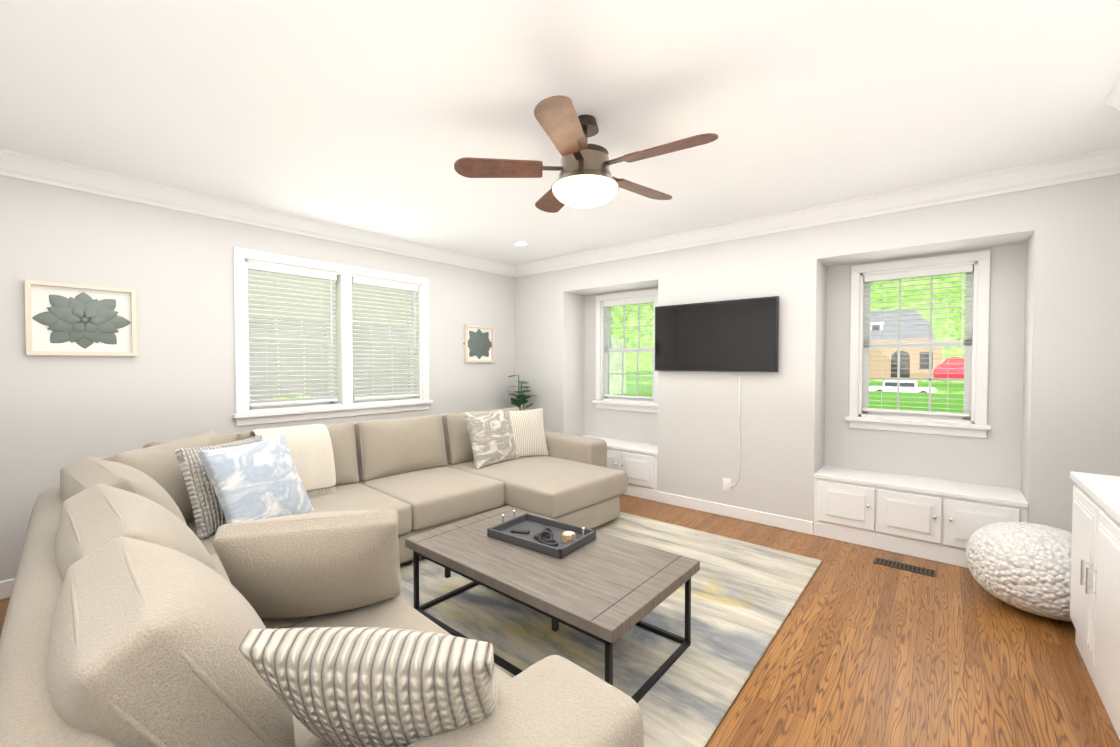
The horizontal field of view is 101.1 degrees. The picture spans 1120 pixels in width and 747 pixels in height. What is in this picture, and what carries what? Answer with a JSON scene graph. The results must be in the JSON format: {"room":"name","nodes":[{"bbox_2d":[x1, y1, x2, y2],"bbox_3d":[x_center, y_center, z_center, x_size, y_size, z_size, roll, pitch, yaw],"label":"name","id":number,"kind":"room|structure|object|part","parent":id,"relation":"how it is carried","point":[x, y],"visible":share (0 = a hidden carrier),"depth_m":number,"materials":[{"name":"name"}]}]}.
{"room":"living room","nodes":[
{"label":"living room","id":0,"kind":"room"},
{"bbox_2d":[0,175,514,580],"bbox_3d":[-1.970,-0.011,4.018,0.250,2.440,5.250,1,2,40],"label":"wall","id":1,"kind":"structure","parent":0,"point":[174,379],"depth_m":2.98,"materials":[{"name":"grey paint"}]},
{"bbox_2d":[0,578,14,599],"bbox_3d":[-1.966,1.164,3.844,0.014,0.100,4.450,1,2,40],"label":"baseboard","id":2,"kind":"structure","parent":1,"relation":"attached to","point":[6,587],"depth_m":2.54,"materials":[{"name":"white wood"}]},
{"bbox_2d":[24,279,136,355],"bbox_3d":[-2.841,-0.318,2.750,0.038,0.420,0.460,1,2,40],"label":"framed artwork","id":3,"kind":"object","parent":1,"relation":"attached to","point":[73,319],"visible":1,"depth_m":2.73,"materials":[{"name":"beige wood"}]},
{"bbox_2d":[0,148,514,276],"bbox_3d":[-1.931,-1.168,3.763,0.105,0.115,4.450,1,2,40],"label":"crown molding","id":4,"kind":"structure","parent":1,"relation":"attached to","point":[18,165],"depth_m":3.18,"materials":[{"name":"white paint"}]},
{"bbox_2d":[232,247,432,425],"bbox_3d":[-1.898,-0.281,4.016,0.255,1.300,1.670,1,2,40],"label":"window","id":5,"kind":"structure","parent":1,"relation":"in","point":[345,405],"depth_m":3.93,"materials":[{"name":"white wood"}]},
{"bbox_3d":[-1.948,-0.291,4.058,0.039,1.080,1.430,1,2,40],"label":"glass","id":6,"kind":"part","parent":5,"relation":"part of","materials":[{"name":"clear glass"}]},
{"bbox_2d":[248,262,418,406],"bbox_3d":[-1.866,-0.302,3.989,0.064,1.075,1.438,1,2,40],"label":"window blinds","id":7,"kind":"object","parent":5,"relation":"attached to","point":[283,273],"visible":0.96,"depth_m":3.83,"materials":[{"name":"white plastic"}]},
{"bbox_2d":[463,325,493,361],"bbox_3d":[-0.884,-0.324,5.077,0.038,0.400,0.443,1,2,40],"label":"framed artwork","id":8,"kind":"object","parent":1,"relation":"attached to","point":[478,343],"visible":1,"depth_m":5.06,"materials":[{"name":"paper"}]},
{"bbox_2d":[0,494,1119,746],"bbox_3d":[0.045,1.306,2.404,5.550,0.120,5.430,1,2,40],"label":"floor","id":9,"kind":"structure","parent":0,"point":[862,650],"depth_m":1.98,"materials":[{"name":"brown wood"}]},
{"bbox_2d":[507,375,534,410],"bbox_3d":[-0.462,0.598,5.228,0.371,1.170,0.306,1,2,40],"label":"plant","id":10,"kind":"object","parent":9,"relation":"on","point":[520,400],"visible":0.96,"depth_m":5.20,"materials":[{"name":"green plant"}]},
{"bbox_2d":[397,511,821,746],"bbox_3d":[-0.208,1.235,2.622,2.440,0.012,3.060,1,2,40],"label":"rug","id":11,"kind":"object","parent":9,"relation":"on","point":[745,596],"visible":0.4,"depth_m":2.26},
{"bbox_2d":[0,407,643,746],"bbox_3d":[-0.446,0.790,2.660,3.270,0.874,3.509,1,2,43],"label":"sofa","id":12,"kind":"object","parent":11,"relation":"on","point":[233,589],"visible":1,"depth_m":1.10,"materials":[{"name":"fabric"}]},
{"bbox_3d":[-0.459,0.782,2.659,3.250,0.475,3.490,1,2,43],"label":"frame","id":13,"kind":"part","parent":12,"relation":"part of","materials":[{"name":"fabric"}]},
{"bbox_2d":[198,434,313,523],"bbox_3d":[-1.599,0.599,2.470,0.160,0.500,0.520,-24,-3,10],"label":"pillow","id":14,"kind":"object","parent":12,"relation":"on","point":[255,479],"depth_m":2.38,"materials":[{"name":"blue fabric"}]},
{"bbox_2d":[250,424,335,490],"bbox_3d":[-1.746,0.546,3.004,0.365,0.400,0.424,1,2,43],"label":"throw","id":15,"kind":"object","parent":12,"relation":"on","point":[310,446],"depth_m":2.98,"materials":[{"name":"fabric"}]},
{"bbox_2d":[464,408,518,468],"bbox_3d":[-0.588,0.555,4.016,0.160,0.480,0.500,-21,-12,37],"label":"pillow","id":16,"kind":"object","parent":12,"relation":"on","point":[494,435],"depth_m":3.93,"materials":[{"name":"beige fabric"}]},
{"bbox_2d":[405,506,699,702],"bbox_3d":[-0.079,1.042,2.234,1.270,0.387,0.720,1,2,40],"label":"coffee table","id":17,"kind":"object","parent":11,"relation":"on","point":[608,590],"visible":0.83,"depth_m":2.01,"materials":[{"name":"grey wood"}]},
{"bbox_2d":[487,510,595,558],"bbox_3d":[-0.095,0.801,2.373,0.473,0.089,0.310,1,2,36],"label":"tray","id":18,"kind":"object","parent":17,"relation":"on","point":[553,538],"visible":1,"depth_m":2.35,"materials":[{"name":"grey"}]},
{"bbox_2d":[581,435,657,500],"bbox_3d":[0.580,0.957,4.816,1.141,0.470,0.434,1,2,40],"label":"window seat","id":19,"kind":"object","parent":9,"relation":"on","point":[636,461],"visible":0.38,"depth_m":4.47,"materials":[{"name":"white wood"}]},
{"bbox_2d":[874,557,934,576],"bbox_3d":[2.192,1.231,2.935,0.310,0.006,0.110,1,2,40],"label":"floor vent","id":20,"kind":"object","parent":9,"relation":"in","point":[907,567],"visible":1,"depth_m":2.92,"materials":[{"name":"brown metal"}]},
{"bbox_2d":[813,465,1027,567],"bbox_3d":[2.457,0.992,3.237,1.136,0.470,0.434,1,2,40],"label":"window seat","id":21,"kind":"object","parent":9,"relation":"on","point":[938,520],"visible":0.94,"depth_m":3.12,"materials":[{"name":"white wood"}]},
{"bbox_2d":[966,522,1071,621],"bbox_3d":[2.537,1.029,2.432,0.590,0.430,0.590,1,2,40],"label":"pouf","id":22,"kind":"object","parent":9,"relation":"on","point":[1025,566],"visible":0.67,"depth_m":2.31,"materials":[{"name":"white fabric"}]},
{"bbox_2d":[1070,475,1119,734],"bbox_3d":[2.270,0.883,1.617,0.535,0.760,0.945,1,2,40],"label":"base cabinet","id":23,"kind":"object","parent":9,"relation":"on","point":[1095,590],"depth_m":1.77,"materials":[{"name":"white wood"}]},
{"bbox_2d":[1118,627,1119,738],"bbox_3d":[1.670,0.899,0.904,0.535,0.760,0.920,1,2,40],"label":"base cabinet","id":24,"kind":"object","parent":9,"relation":"on","point":[1118,627],"depth_m":1.50,"materials":[{"name":"white wood"}]},
{"bbox_2d":[0,0,1119,264],"bbox_3d":[0.045,-1.254,2.347,5.550,0.120,5.430,1,2,40],"label":"ceiling","id":25,"kind":"structure","parent":0,"point":[378,116],"depth_m":1.99,"materials":[{"name":"white paint"}]},
{"bbox_2d":[513,241,528,245],"bbox_3d":[-0.371,-1.234,4.377,0.150,0.009,0.150,1,2,40],"label":"recessed light","id":26,"kind":"object","parent":25,"relation":"in","point":[520,243],"visible":0.98,"depth_m":4.35,"materials":[{"name":"white plastic"}]},
{"bbox_2d":[454,95,717,212],"bbox_3d":[0.155,-0.992,2.162,1.148,0.396,1.160,1,2,40],"label":"ceiling fan","id":27,"kind":"object","parent":25,"relation":"hanging from","point":[586,179],"visible":1,"depth_m":2.07,"materials":[{"name":"brown wood"}]},
{"bbox_2d":[1105,79,1119,110],"bbox_3d":[1.414,-1.095,0.497,0.470,0.115,3.755,1,2,40],"label":"crown molding","id":28,"kind":"structure","parent":25,"relation":"attached to","point":[1113,99],"depth_m":1.95,"materials":[{"name":"white paint"}]},
{"bbox_2d":[515,174,1119,531],"bbox_3d":[1.532,-0.013,4.143,5.450,2.440,0.550,1,2,40],"label":"wall","id":29,"kind":"structure","parent":0,"point":[1053,410],"depth_m":3.49,"materials":[{"name":"grey paint"}]},
{"bbox_2d":[592,289,657,412],"bbox_3d":[0.749,-0.237,4.989,0.840,1.270,0.195,1,2,40],"label":"window","id":30,"kind":"structure","parent":29,"relation":"in","point":[601,401],"depth_m":5.07,"materials":[{"name":"white wood"}]},
{"bbox_2d":[604,297,653,398],"bbox_3d":[0.741,-0.264,4.980,0.628,1.055,0.064,1,2,40],"label":"window blinds","id":31,"kind":"object","parent":30,"relation":"attached to","point":[630,302],"visible":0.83,"depth_m":4.95,"materials":[{"name":"white plastic"}]},
{"bbox_3d":[0.771,-0.253,5.016,0.620,1.060,0.039,1,2,40],"label":"glass","id":32,"kind":"part","parent":30,"relation":"part of","materials":[{"name":"clear glass"}]},
{"bbox_2d":[655,296,778,371],"bbox_3d":[1.299,-0.314,3.929,1.060,0.590,0.066,1,2,40],"label":"wall-mounted tv","id":33,"kind":"object","parent":29,"relation":"attached to","point":[739,335],"visible":1,"depth_m":3.85,"materials":[{"name":"black plastic"}]},
{"bbox_2d":[723,477,730,491],"bbox_3d":[1.407,0.943,3.890,0.070,0.114,0.030,1,2,40],"label":"outlet plate","id":34,"kind":"object","parent":29,"relation":"attached to","point":[726,481],"depth_m":3.89,"materials":[{"name":"white plastic"}]},
{"bbox_2d":[723,376,740,491],"bbox_3d":[1.437,0.512,3.855,0.150,0.977,0.030,1,2,40],"label":"power cord","id":35,"kind":"object","parent":29,"relation":"attached to","point":[727,485],"visible":1,"depth_m":3.83,"materials":[{"name":"white plastic"}]},
{"bbox_2d":[657,491,812,534],"bbox_3d":[1.412,1.162,3.901,1.310,0.100,0.014,1,2,40],"label":"baseboard","id":36,"kind":"structure","parent":29,"relation":"attached to","point":[779,521],"depth_m":3.83,"materials":[{"name":"white wood"}]},
{"bbox_2d":[515,147,1119,276],"bbox_3d":[1.321,-1.170,3.866,4.950,0.115,0.105,1,2,40],"label":"crown molding","id":37,"kind":"structure","parent":29,"relation":"attached to","point":[1095,164],"depth_m":3.16,"materials":[{"name":"white"}]},
{"bbox_2d":[845,250,990,437],"bbox_3d":[2.626,-0.202,3.411,0.840,1.270,0.195,1,2,40],"label":"window","id":38,"kind":"structure","parent":29,"relation":"in","point":[974,424],"depth_m":3.35,"materials":[{"name":"white wood"}]},
{"bbox_3d":[2.648,-0.218,3.438,0.620,1.060,0.039,1,2,40],"label":"glass","id":39,"kind":"part","parent":38,"relation":"part of","materials":[{"name":"clear glass"}]},
{"bbox_2d":[863,265,972,416],"bbox_3d":[2.618,-0.230,3.402,0.628,1.055,0.064,1,2,40],"label":"window blinds","id":40,"kind":"object","parent":38,"relation":"attached to","point":[962,270],"visible":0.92,"depth_m":3.36,"materials":[{"name":"white plastic"}]},
{"label":"outside","id":41,"kind":"structure","parent":0,"visible":0},
{"bbox_2d":[614,371,963,412],"bbox_3d":[22.581,1.423,48.594,100.000,1.400,94.380,1,2,40],"label":"ground","id":42,"kind":"structure","parent":41,"point":[957,400],"depth_m":30.50,"materials":[{"name":"green plant"}]},
{"bbox_2d":[611,273,965,391],"bbox_3d":[26.192,-9.665,54.708,82.657,22.100,70.000,1,2,40],"label":"trees","id":43,"kind":"object","parent":42,"relation":"on","point":[951,335],"depth_m":47.12,"materials":[{"name":"green plant"}]},
{"bbox_2d":[869,380,935,392],"bbox_3d":[29.162,1.318,39.324,4.600,1.420,1.890,1,2,40],"label":"car","id":44,"kind":"object","parent":42,"relation":"on","point":[887,385],"depth_m":38.64,"materials":[{"name":"white metal"}]},
{"bbox_2d":[869,308,942,378],"bbox_3d":[42.343,-3.821,59.548,12.000,8.800,11.000,1,2,40],"label":"house","id":45,"kind":"structure","parent":42,"relation":"on","point":[918,369],"depth_m":55.09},
{"bbox_2d":[933,356,963,378],"bbox_3d":[41.876,-0.370,48.255,4.320,3.200,3.200,1,2,40],"label":"bush","id":46,"kind":"object","parent":42,"relation":"on","point":[936,376],"depth_m":47.81,"materials":[{"name":"red plant"}]},
{"bbox_3d":[-25.454,2.187,7.334,39.600,0.300,30.620,1,2,40],"label":"ground","id":47,"kind":"structure","parent":0,"visible":0},
{"bbox_2d":[274,393,309,398],"bbox_3d":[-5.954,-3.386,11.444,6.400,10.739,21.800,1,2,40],"label":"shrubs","id":48,"kind":"object","parent":47,"relation":"on","point":[292,397],"depth_m":10.93,"materials":[{"name":"green plant"}]},
{"bbox_2d":[248,317,407,399],"bbox_3d":[-6.192,0.155,15.512,3.100,3.400,18.600,1,2,40],"label":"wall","id":49,"kind":"structure","parent":47,"relation":"on","point":[322,361],"depth_m":12.74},
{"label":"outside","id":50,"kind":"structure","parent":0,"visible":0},
{"bbox_2d":[248,274,625,394],"bbox_3d":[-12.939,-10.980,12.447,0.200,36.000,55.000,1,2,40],"label":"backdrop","id":51,"kind":"structure","parent":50,"point":[618,360],"depth_m":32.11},
{"bbox_2d":[626,349,963,393],"bbox_3d":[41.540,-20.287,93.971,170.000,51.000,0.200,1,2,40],"label":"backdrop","id":52,"kind":"structure","parent":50,"point":[944,356],"depth_m":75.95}
]}

